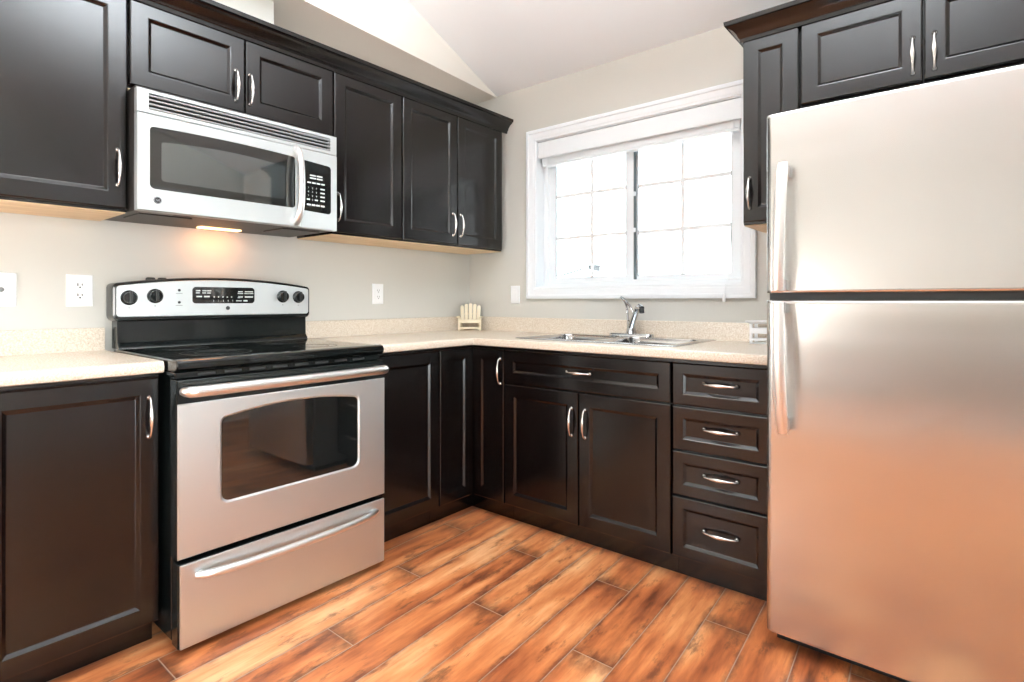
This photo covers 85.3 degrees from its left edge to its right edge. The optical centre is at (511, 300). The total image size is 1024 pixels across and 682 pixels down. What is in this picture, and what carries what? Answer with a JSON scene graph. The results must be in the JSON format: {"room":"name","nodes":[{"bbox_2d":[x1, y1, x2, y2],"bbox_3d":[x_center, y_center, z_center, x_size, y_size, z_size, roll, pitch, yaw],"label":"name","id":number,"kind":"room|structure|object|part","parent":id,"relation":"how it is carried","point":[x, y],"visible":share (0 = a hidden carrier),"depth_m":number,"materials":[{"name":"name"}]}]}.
{"room":"kitchen","nodes":[
{"label":"kitchen","id":0,"kind":"room"},
{"bbox_2d":[0,212,469,350],"bbox_3d":[-1.923,-0.572,1.864,0.120,3.365,5.240,0,0,39],"label":"wall","id":1,"kind":"structure","parent":0,"point":[339,278],"depth_m":2.44,"materials":[{"name":"beige paint"}]},
{"bbox_2d":[0,272,16,306],"bbox_3d":[-1.776,-0.038,1.932,0.019,0.119,0.083,0,0,39],"label":"wall jack","id":2,"kind":"object","parent":1,"relation":"attached to","point":[8,281],"visible":1,"depth_m":1.95,"materials":[{"name":"white plastic"}]},
{"bbox_2d":[0,327,104,355],"bbox_3d":[-1.792,0.149,1.914,0.018,0.087,0.644,0,0,39],"label":"backsplash","id":3,"kind":"structure","parent":1,"relation":"attached to","point":[41,341],"depth_m":2.03,"materials":[{"name":"laminate"}]},
{"bbox_2d":[0,0,126,220],"bbox_3d":[-1.662,-0.697,1.800,0.359,0.779,0.634,0,0,39],"label":"upper cabinet","id":4,"kind":"object","parent":1,"relation":"attached to","point":[63,63],"visible":1,"depth_m":1.82,"materials":[{"name":"brown wood"}]},
{"bbox_3d":[-1.683,-0.310,1.818,0.302,0.004,0.628,0,0,39],"label":"panel","id":5,"kind":"part","parent":4,"relation":"part of","materials":[{"name":"brown wood"}]},
{"bbox_3d":[-1.354,-0.462,1.917,0.032,0.139,0.017,0,0,39],"label":"handle","id":6,"kind":"part","parent":4,"relation":"part of","materials":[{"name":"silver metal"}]},
{"bbox_2d":[66,274,92,305],"bbox_3d":[-1.639,-0.038,2.107,0.008,0.120,0.082,0,0,39],"label":"wall outlet","id":7,"kind":"object","parent":1,"relation":"attached to","point":[79,288],"visible":1,"depth_m":2.10,"materials":[{"name":"white plastic"}]},
{"bbox_2d":[75,282,84,288],"bbox_3d":[-1.637,-0.057,2.105,0.002,0.029,0.032,0,0,39],"label":"receptacle","id":8,"kind":"object","parent":7,"relation":"attached to","point":[78,285],"depth_m":2.10,"materials":[{"name":"grey plastic"}]},
{"bbox_2d":[75,292,84,299],"bbox_3d":[-1.637,-0.018,2.105,0.002,0.029,0.032,0,0,39],"label":"receptacle","id":9,"kind":"object","parent":7,"relation":"attached to","point":[78,295],"depth_m":2.10,"materials":[{"name":"grey plastic"}]},
{"bbox_2d":[127,0,332,136],"bbox_3d":[-1.201,-0.918,2.360,0.359,0.337,0.814,0,0,39],"label":"upper cabinet","id":10,"kind":"object","parent":1,"relation":"attached to","point":[167,52],"visible":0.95,"depth_m":2.20,"materials":[{"name":"brown wood"}]},
{"bbox_3d":[-1.224,-0.917,2.115,0.020,0.311,0.404,0,0,39],"label":"door","id":11,"kind":"part","parent":10,"relation":"part of","materials":[{"name":"brown wood"}]},
{"bbox_2d":[105,85,336,236],"bbox_3d":[-1.168,-0.526,2.309,0.472,0.438,0.778,0,0,39],"label":"microwave","id":12,"kind":"object","parent":10,"relation":"attached to","point":[191,163],"visible":0.99,"depth_m":2.14,"materials":[{"name":"grey metal"}]},
{"bbox_3d":[-1.099,-0.479,2.139,0.030,0.336,0.603,0,0,39],"label":"door","id":13,"kind":"part","parent":12,"relation":"part of","materials":[{"name":"silver metal"}]},
{"bbox_3d":[-1.096,-0.500,2.144,0.028,0.223,0.540,0,0,39],"label":"door glass","id":14,"kind":"part","parent":12,"relation":"part of","materials":[{"name":"black glass"}]},
{"bbox_3d":[-0.892,-0.484,2.327,0.069,0.339,0.029,0,0,39],"label":"door handle","id":15,"kind":"part","parent":12,"relation":"part of","materials":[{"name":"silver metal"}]},
{"bbox_3d":[-1.099,-0.865,2.226,0.032,0.139,0.017,0,0,39],"label":"handle","id":16,"kind":"part","parent":10,"relation":"part of","materials":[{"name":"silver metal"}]},
{"bbox_2d":[213,0,273,23],"bbox_3d":[-1.259,-1.192,2.383,0.245,0.245,0.365,0,0,39],"label":"chase","id":17,"kind":"object","parent":10,"relation":"on","point":[261,9],"visible":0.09,"depth_m":2.38,"materials":[{"name":"beige paint"}]},
{"bbox_3d":[-1.063,-0.865,2.270,0.032,0.139,0.017,0,0,39],"label":"handle","id":18,"kind":"part","parent":10,"relation":"part of","materials":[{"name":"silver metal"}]},
{"bbox_3d":[-0.965,-0.917,2.429,0.020,0.311,0.404,0,0,39],"label":"door","id":19,"kind":"part","parent":10,"relation":"part of","materials":[{"name":"brown wood"}]},
{"bbox_2d":[297,72,401,244],"bbox_3d":[-0.812,-0.697,2.831,0.359,0.779,0.405,0,0,39],"label":"upper cabinet","id":20,"kind":"object","parent":1,"relation":"attached to","point":[367,119],"visible":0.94,"depth_m":2.73,"materials":[{"name":"brown wood"}]},
{"bbox_3d":[-0.801,-0.438,2.588,0.032,0.139,0.017,0,0,39],"label":"handle","id":21,"kind":"part","parent":20,"relation":"part of","materials":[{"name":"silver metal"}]},
{"bbox_3d":[-0.834,-0.310,2.848,0.302,0.004,0.399,0,0,39],"label":"panel","id":22,"kind":"part","parent":20,"relation":"part of","materials":[{"name":"brown wood"}]},
{"bbox_3d":[-0.706,-0.696,2.743,0.020,0.753,0.401,0,0,39],"label":"door","id":23,"kind":"part","parent":20,"relation":"part of","materials":[{"name":"brown wood"}]},
{"bbox_2d":[372,284,382,303],"bbox_3d":[-0.764,-0.038,3.170,0.008,0.116,0.075,0,0,39],"label":"wall outlet","id":24,"kind":"object","parent":1,"relation":"attached to","point":[377,289],"visible":1,"depth_m":3.16,"materials":[{"name":"white plastic"}]},
{"bbox_2d":[376,288,380,299],"bbox_3d":[-0.761,-0.038,3.168,0.002,0.067,0.033,0,0,39],"label":"receptacle","id":25,"kind":"object","parent":24,"relation":"attached to","point":[378,290],"depth_m":3.17,"materials":[{"name":"grey plastic"}]},
{"bbox_2d":[306,316,469,337],"bbox_3d":[-0.685,0.149,3.257,0.018,0.087,1.238,0,0,39],"label":"backsplash","id":26,"kind":"structure","parent":1,"relation":"attached to","point":[330,328],"depth_m":3.15,"materials":[{"name":"laminate"}]},
{"bbox_2d":[366,97,501,254],"bbox_3d":[-0.424,-0.697,3.302,0.359,0.779,0.814,0,0,39],"label":"upper cabinet","id":27,"kind":"object","parent":1,"relation":"attached to","point":[452,164],"visible":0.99,"depth_m":3.16,"materials":[{"name":"brown wood"}]},
{"bbox_2d":[135,0,513,133],"bbox_3d":[-0.871,-1.102,2.485,0.062,0.080,2.696,0,0,39],"label":"crown molding","id":28,"kind":"structure","parent":27,"relation":"attached to","point":[210,13],"depth_m":2.49,"materials":[{"name":"brown wood"}]},
{"bbox_3d":[-0.449,-0.696,3.056,0.020,0.753,0.400,0,0,39],"label":"door","id":29,"kind":"part","parent":27,"relation":"part of","materials":[{"name":"brown wood"}]},
{"bbox_3d":[-0.445,-0.310,3.320,0.302,0.004,0.808,0,0,39],"label":"panel","id":30,"kind":"part","parent":27,"relation":"part of","materials":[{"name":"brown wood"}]},
{"bbox_3d":[-0.325,-0.435,3.165,0.032,0.139,0.017,0,0,39],"label":"handle","id":31,"kind":"part","parent":27,"relation":"part of","materials":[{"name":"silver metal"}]},
{"bbox_3d":[-0.286,-0.435,3.213,0.032,0.139,0.017,0,0,39],"label":"handle","id":32,"kind":"part","parent":27,"relation":"part of","materials":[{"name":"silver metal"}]},
{"bbox_3d":[-0.194,-0.696,3.365,0.020,0.753,0.395,0,0,39],"label":"door","id":33,"kind":"part","parent":27,"relation":"part of","materials":[{"name":"brown wood"}]},
{"bbox_2d":[271,0,496,103],"bbox_3d":[-1.675,-1.785,1.725,0.440,0.940,4.900,0,0,39],"label":"soffit","id":34,"kind":"structure","parent":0,"point":[391,35],"depth_m":2.90,"materials":[{"name":"white paint"}]},
{"bbox_2d":[47,506,900,681],"bbox_3d":[-0.294,1.150,0.523,4.340,0.080,5.240,0,0,39],"label":"floor","id":35,"kind":"structure","parent":0,"point":[471,594],"depth_m":1.86,"materials":[{"name":"brown wood"}]},
{"bbox_2d":[0,373,158,681],"bbox_3d":[-1.545,0.670,1.722,0.639,0.880,0.621,0,0,39],"label":"base cabinet","id":36,"kind":"object","parent":35,"relation":"on","point":[79,459],"visible":0.98,"depth_m":1.62,"materials":[{"name":"brown wood"}]},
{"bbox_2d":[0,327,163,386],"bbox_3d":[-1.554,0.168,1.718,0.634,0.125,0.644,0,0,39],"label":"countertop","id":37,"kind":"structure","parent":36,"relation":"on","point":[27,357],"depth_m":1.81,"materials":[{"name":"laminate"}]},
{"bbox_3d":[-1.133,0.368,1.745,0.032,0.139,0.017,0,0,39],"label":"handle","id":38,"kind":"part","parent":36,"relation":"part of","materials":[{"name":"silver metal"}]},
{"bbox_2d":[106,277,388,650],"bbox_3d":[-1.022,0.506,2.221,0.757,1.208,0.807,0,0,39],"label":"range","id":39,"kind":"object","parent":35,"relation":"on","point":[271,452],"visible":0.95,"depth_m":1.99,"materials":[{"name":"silver metal"}]},
{"bbox_3d":[-1.456,-0.011,2.119,0.024,0.057,0.057,0,0,39],"label":"knob","id":40,"kind":"part","parent":39,"relation":"part of","materials":[{"name":"black plastic"}]},
{"bbox_3d":[-1.400,-0.018,2.187,0.024,0.057,0.057,0,0,39],"label":"knob","id":41,"kind":"part","parent":39,"relation":"part of","materials":[{"name":"black plastic"}]},
{"bbox_3d":[-1.242,-0.011,2.401,0.005,0.151,0.787,0,0,39],"label":"control panel","id":42,"kind":"part","parent":39,"relation":"part of","materials":[{"name":"silver metal"}]},
{"bbox_2d":[113,339,383,372],"bbox_3d":[-1.023,0.205,2.216,0.622,0.042,0.789,0,0,39],"label":"cooktop","id":43,"kind":"object","parent":39,"relation":"in","point":[231,356],"depth_m":2.07,"materials":[{"name":"black glass"}]},
{"bbox_3d":[-0.806,0.527,2.037,0.055,0.558,0.787,0,0,39],"label":"oven door","id":44,"kind":"part","parent":39,"relation":"part of","materials":[{"name":"silver metal"}]},
{"bbox_3d":[-0.808,0.954,2.039,0.051,0.264,0.779,0,0,39],"label":"storage drawer","id":45,"kind":"part","parent":39,"relation":"part of","materials":[{"name":"silver metal"}]},
{"bbox_3d":[-1.065,-0.019,2.594,0.024,0.057,0.057,0,0,39],"label":"knob","id":46,"kind":"part","parent":39,"relation":"part of","materials":[{"name":"black plastic"}]},
{"bbox_3d":[-0.759,0.282,1.998,0.067,0.036,0.782,0,0,39],"label":"oven handle","id":47,"kind":"part","parent":39,"relation":"part of","materials":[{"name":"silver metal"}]},
{"bbox_3d":[-0.763,0.869,2.001,0.048,0.035,0.698,0,0,39],"label":"drawer handle","id":48,"kind":"part","parent":39,"relation":"part of","materials":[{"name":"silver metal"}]},
{"bbox_3d":[-1.015,-0.017,2.654,0.024,0.057,0.057,0,0,39],"label":"knob","id":49,"kind":"part","parent":39,"relation":"part of","materials":[{"name":"black plastic"}]},
{"bbox_2d":[377,348,438,541],"bbox_3d":[-0.706,0.670,2.740,0.639,0.880,0.412,0,0,39],"label":"base cabinet","id":50,"kind":"object","parent":35,"relation":"on","point":[411,382],"visible":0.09,"depth_m":2.59,"materials":[{"name":"brown wood"}]},
{"bbox_2d":[429,345,513,523],"bbox_3d":[-0.237,0.670,3.167,0.820,0.880,0.840,0,0,39],"label":"base cabinet","id":51,"kind":"object","parent":35,"relation":"on","point":[472,383],"visible":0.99,"depth_m":2.83,"materials":[{"name":"brown wood"}]},
{"bbox_3d":[-0.287,0.627,2.812,0.020,0.766,0.228,0,0,39],"label":"door","id":52,"kind":"part","parent":51,"relation":"part of","materials":[{"name":"brown wood"}]},
{"bbox_3d":[-0.115,0.627,2.837,0.206,0.766,0.020,0,0,39],"label":"door","id":53,"kind":"part","parent":51,"relation":"part of","materials":[{"name":"brown wood"}]},
{"bbox_3d":[-0.070,0.353,2.766,0.017,0.139,0.032,0,0,39],"label":"handle","id":54,"kind":"part","parent":51,"relation":"part of","materials":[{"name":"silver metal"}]},
{"bbox_2d":[306,316,766,364],"bbox_3d":[0.115,0.168,2.610,2.078,0.125,1.256,0,0,39],"label":"countertop","id":55,"kind":"structure","parent":51,"relation":"on","point":[731,345],"depth_m":2.81,"materials":[{"name":"laminate"}]},
{"bbox_2d":[456,303,482,330],"bbox_3d":[-0.270,0.105,3.577,0.168,0.174,0.130,0,0,-1],"label":"chair","id":56,"kind":"object","parent":55,"relation":"on","point":[461,320],"visible":0.96,"depth_m":3.60,"materials":[{"name":"beige paint"}]},
{"bbox_2d":[516,333,715,346],"bbox_3d":[0.495,0.275,2.736,0.840,0.178,0.490,0,0,39],"label":"sink","id":57,"kind":"object","parent":55,"relation":"in","point":[573,337],"visible":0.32,"depth_m":2.75,"materials":[{"name":"grey metal"}]},
{"bbox_2d":[609,296,653,336],"bbox_3d":[0.601,0.081,2.872,0.250,0.210,0.124,0,0,39],"label":"faucet","id":58,"kind":"object","parent":55,"relation":"on","point":[631,330],"visible":1,"depth_m":2.87,"materials":[{"name":"silver metal"}]},
{"bbox_3d":[0.604,0.052,2.909,0.078,0.152,0.033,0,0,18],"label":"lever","id":59,"kind":"part","parent":58,"relation":"part of","materials":[{"name":"silver metal"}]},
{"bbox_3d":[0.621,0.178,2.896,0.250,0.016,0.058,0,0,39],"label":"deck plate","id":60,"kind":"part","parent":58,"relation":"part of","materials":[{"name":"silver metal"}]},
{"bbox_3d":[0.633,0.083,2.835,0.034,0.134,0.142,0,0,-14],"label":"spout","id":61,"kind":"part","parent":58,"relation":"part of","materials":[{"name":"silver metal"}]},
{"bbox_2d":[745,320,766,343],"bbox_3d":[1.135,0.141,2.464,0.164,0.102,0.109,0,0,39],"label":"caddy","id":62,"kind":"object","parent":55,"relation":"on","point":[756,330],"visible":0.46,"depth_m":2.46,"materials":[{"name":"white plastic"}]},
{"bbox_3d":[1.064,0.147,2.474,0.012,0.090,0.012,0,0,39],"label":"post","id":63,"kind":"part","parent":62,"relation":"part of","materials":[{"name":"white plastic"}]},
{"bbox_3d":[1.112,0.147,2.532,0.012,0.090,0.012,0,0,39],"label":"post","id":64,"kind":"part","parent":62,"relation":"part of","materials":[{"name":"white plastic"}]},
{"bbox_3d":[1.135,0.134,2.464,0.132,0.024,0.085,0,0,39],"label":"rail","id":65,"kind":"part","parent":62,"relation":"part of","materials":[{"name":"white plastic"}]},
{"bbox_3d":[1.135,0.173,2.464,0.132,0.010,0.085,0,0,39],"label":"rail","id":66,"kind":"part","parent":62,"relation":"part of","materials":[{"name":"white plastic"}]},
{"bbox_2d":[505,347,678,572],"bbox_3d":[0.479,0.670,2.706,0.870,0.880,0.639,0,0,39],"label":"base cabinet","id":67,"kind":"object","parent":35,"relation":"on","point":[589,436],"visible":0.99,"depth_m":2.45,"materials":[{"name":"brown wood"}]},
{"bbox_3d":[0.135,0.712,2.631,0.430,0.597,0.020,0,0,39],"label":"door","id":68,"kind":"part","parent":67,"relation":"part of","materials":[{"name":"brown wood"}]},
{"bbox_3d":[0.258,0.547,2.496,0.017,0.139,0.032,0,0,39],"label":"handle","id":69,"kind":"part","parent":67,"relation":"part of","materials":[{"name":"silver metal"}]},
{"bbox_3d":[0.285,0.324,2.474,0.139,0.017,0.032,0,0,39],"label":"handle","id":70,"kind":"part","parent":67,"relation":"part of","materials":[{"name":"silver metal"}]},
{"bbox_3d":[0.313,0.547,2.450,0.017,0.139,0.032,0,0,39],"label":"handle","id":71,"kind":"part","parent":67,"relation":"part of","materials":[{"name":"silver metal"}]},
{"bbox_3d":[0.303,0.326,2.492,0.866,0.164,0.020,0,0,39],"label":"false drawer","id":72,"kind":"part","parent":67,"relation":"part of","materials":[{"name":"brown wood"}]},
{"bbox_3d":[0.470,0.712,2.354,0.432,0.597,0.020,0,0,39],"label":"door","id":73,"kind":"part","parent":67,"relation":"part of","materials":[{"name":"brown wood"}]},
{"bbox_2d":[673,359,766,600],"bbox_3d":[0.961,0.670,2.310,0.376,0.880,0.638,0,0,39],"label":"base cabinet","id":74,"kind":"object","parent":35,"relation":"on","point":[720,408],"visible":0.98,"depth_m":2.09,"materials":[{"name":"brown wood"}]},
{"bbox_3d":[0.784,0.891,2.095,0.371,0.239,0.020,0,0,39],"label":"drawer","id":75,"kind":"part","parent":74,"relation":"part of","materials":[{"name":"brown wood"}]},
{"bbox_3d":[0.784,0.679,2.095,0.371,0.173,0.020,0,0,39],"label":"drawer","id":76,"kind":"part","parent":74,"relation":"part of","materials":[{"name":"brown wood"}]},
{"bbox_3d":[0.784,0.501,2.095,0.371,0.170,0.020,0,0,39],"label":"drawer","id":77,"kind":"part","parent":74,"relation":"part of","materials":[{"name":"brown wood"}]},
{"bbox_3d":[0.784,0.327,2.095,0.371,0.166,0.020,0,0,39],"label":"drawer","id":78,"kind":"part","parent":74,"relation":"part of","materials":[{"name":"brown wood"}]},
{"bbox_3d":[0.771,0.883,2.074,0.139,0.017,0.032,0,0,39],"label":"handle","id":79,"kind":"part","parent":74,"relation":"part of","materials":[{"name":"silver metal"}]},
{"bbox_3d":[0.771,0.671,2.074,0.139,0.017,0.032,0,0,39],"label":"handle","id":80,"kind":"part","parent":74,"relation":"part of","materials":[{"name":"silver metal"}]},
{"bbox_3d":[0.771,0.493,2.074,0.139,0.017,0.032,0,0,39],"label":"handle","id":81,"kind":"part","parent":74,"relation":"part of","materials":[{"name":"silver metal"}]},
{"bbox_3d":[0.771,0.319,2.074,0.139,0.017,0.032,0,0,39],"label":"handle","id":82,"kind":"part","parent":74,"relation":"part of","materials":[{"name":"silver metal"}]},
{"bbox_2d":[767,64,1023,681],"bbox_3d":[1.336,0.254,1.815,0.764,1.712,0.861,0,0,39],"label":"refrigerator","id":83,"kind":"object","parent":35,"relation":"on","point":[895,218],"visible":1,"depth_m":1.55,"materials":[{"name":"grey metal"}]},
{"bbox_3d":[0.834,0.207,1.719,0.045,0.406,0.074,0,0,39],"label":"handle","id":84,"kind":"part","parent":83,"relation":"part of","materials":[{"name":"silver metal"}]},
{"bbox_3d":[0.834,-0.227,1.719,0.045,0.395,0.074,0,0,39],"label":"handle","id":85,"kind":"part","parent":83,"relation":"part of","materials":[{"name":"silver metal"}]},
{"bbox_3d":[1.125,0.526,1.560,0.764,1.056,0.070,0,0,39],"label":"fridge door","id":86,"kind":"part","parent":83,"relation":"part of","materials":[{"name":"silver metal"}]},
{"bbox_3d":[1.125,-0.309,1.560,0.764,0.570,0.070,0,0,39],"label":"freezer door","id":87,"kind":"part","parent":83,"relation":"part of","materials":[{"name":"silver metal"}]},
{"bbox_3d":[1.137,-0.013,1.574,0.748,0.021,0.056,0,0,39],"label":"rail","id":88,"kind":"part","parent":83,"relation":"part of","materials":[{"name":"grey"}]},
{"bbox_2d":[407,0,792,96],"bbox_3d":[-0.288,-1.813,0.530,4.340,1.083,5.260,0,0,39],"label":"ceiling","id":89,"kind":"structure","parent":0,"point":[510,45],"depth_m":2.92,"materials":[{"name":"paint"}]},
{"bbox_2d":[470,27,769,322],"bbox_3d":[1.340,-0.105,2.506,4.100,2.430,0.140,0,0,39],"label":"wall","id":90,"kind":"structure","parent":0,"point":[711,58],"depth_m":3.14,"materials":[{"name":"beige paint"}]},
{"bbox_2d":[511,286,519,303],"bbox_3d":[0.019,-0.036,3.498,0.072,0.113,0.008,0,0,39],"label":"wall switch","id":91,"kind":"object","parent":90,"relation":"attached to","point":[515,290],"visible":1,"depth_m":3.49,"materials":[{"name":"white plastic"}]},
{"bbox_2d":[470,316,766,341],"bbox_3d":[0.509,0.149,3.087,2.078,0.087,0.018,0,0,39],"label":"backsplash","id":92,"kind":"structure","parent":90,"relation":"attached to","point":[722,331],"depth_m":3.01,"materials":[{"name":"laminate"}]},
{"bbox_2d":[526,79,756,298],"bbox_3d":[0.653,-0.524,3.051,1.346,1.026,0.156,0,0,39],"label":"window","id":93,"kind":"structure","parent":90,"relation":"in","point":[542,281],"depth_m":3.08,"materials":[{"name":"white paint"}]},
{"bbox_2d":[557,160,625,276],"bbox_3d":[0.457,-0.497,3.262,0.480,0.722,0.007,0,0,39],"label":"grille","id":94,"kind":"object","parent":93,"relation":"attached to","point":[592,192],"depth_m":3.25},
{"bbox_3d":[0.460,-0.524,3.266,0.568,0.814,0.018,0,0,39],"label":"sash","id":95,"kind":"part","parent":93,"relation":"part of","materials":[{"name":"white plastic"}]},
{"bbox_2d":[538,98,740,301],"bbox_3d":[0.629,-0.476,3.017,1.198,0.967,0.107,0,0,39],"label":"window blind","id":96,"kind":"object","parent":93,"relation":"attached to","point":[721,118],"visible":0.86,"depth_m":2.93,"materials":[{"name":"white plastic"}]},
{"bbox_3d":[0.649,-0.822,3.040,1.170,0.014,0.042,0,0,39],"label":"rail","id":97,"kind":"part","parent":96,"relation":"part of","materials":[{"name":"white plastic"}]},
{"bbox_3d":[1.035,-0.447,2.654,0.054,0.835,0.006,0,0,-19],"label":"pull cord","id":98,"kind":"part","parent":96,"relation":"part of","materials":[{"name":"white plastic"}]},
{"bbox_3d":[0.685,-0.524,3.085,1.217,0.886,0.062,0,0,39],"label":"frame","id":99,"kind":"part","parent":93,"relation":"part of","materials":[{"name":"white plastic"}]},
{"bbox_2d":[639,143,730,273],"bbox_3d":[0.897,-0.497,2.923,0.510,0.722,0.007,0,0,39],"label":"grille","id":100,"kind":"object","parent":93,"relation":"attached to","point":[728,173],"depth_m":2.92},
{"bbox_3d":[0.905,-0.524,2.922,0.600,0.814,0.018,0,0,39],"label":"sash","id":101,"kind":"part","parent":93,"relation":"part of","materials":[{"name":"white glass"}]},
{"bbox_2d":[743,27,800,232],"bbox_3d":[1.131,-0.697,2.342,0.214,0.779,0.374,0,0,39],"label":"upper cabinet","id":102,"kind":"object","parent":90,"relation":"attached to","point":[771,63],"visible":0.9,"depth_m":2.25,"materials":[{"name":"brown wood"}]},
{"bbox_3d":[0.962,-0.439,2.260,0.017,0.139,0.032,0,0,39],"label":"handle","id":103,"kind":"part","parent":102,"relation":"part of","materials":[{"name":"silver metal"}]},
{"bbox_3d":[1.148,-0.310,2.363,0.208,0.004,0.317,0,0,39],"label":"panel","id":104,"kind":"part","parent":102,"relation":"part of","materials":[{"name":"brown wood"}]},
{"bbox_2d":[801,0,1023,107],"bbox_3d":[1.511,-0.916,2.028,0.772,0.341,0.374,0,0,39],"label":"upper cabinet","id":105,"kind":"object","parent":90,"relation":"attached to","point":[893,44],"visible":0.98,"depth_m":1.94,"materials":[{"name":"brown wood"}]},
{"bbox_2d":[723,0,890,46],"bbox_3d":[1.420,-1.102,2.086,1.102,0.080,0.399,0,0,39],"label":"crown molding","id":106,"kind":"structure","parent":105,"relation":"attached to","point":[795,13],"depth_m":2.15,"materials":[{"name":"brown wood"}]},
{"bbox_3d":[1.271,-0.915,2.038,0.381,0.315,0.020,0,0,39],"label":"door","id":107,"kind":"part","parent":105,"relation":"part of","materials":[{"name":"brown wood"}]},
{"bbox_3d":[1.380,-0.850,1.915,0.017,0.139,0.032,0,0,39],"label":"handle","id":108,"kind":"part","parent":105,"relation":"part of","materials":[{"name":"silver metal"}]},
{"bbox_3d":[1.426,-0.850,1.877,0.017,0.139,0.032,0,0,39],"label":"handle","id":109,"kind":"part","parent":105,"relation":"part of","materials":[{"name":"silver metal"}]},
{"bbox_3d":[1.567,-0.915,1.794,0.382,0.315,0.020,0,0,39],"label":"door","id":110,"kind":"part","parent":105,"relation":"part of","materials":[{"name":"brown wood"}]},
{"label":"outside","id":111,"kind":"structure","parent":0,"visible":0},
{"bbox_3d":[18.950,2.360,27.101,80.000,0.100,59.500,0,0,39],"label":"snowy ground","id":112,"kind":"structure","parent":111,"visible":0},
{"bbox_2d":[558,265,642,277],"bbox_3d":[5.783,0.185,32.508,8.400,4.250,6.300,0,0,39],"label":"house","id":113,"kind":"structure","parent":112,"relation":"on","point":[581,272],"depth_m":30.28,"materials":[{"name":"white"}]}
]}

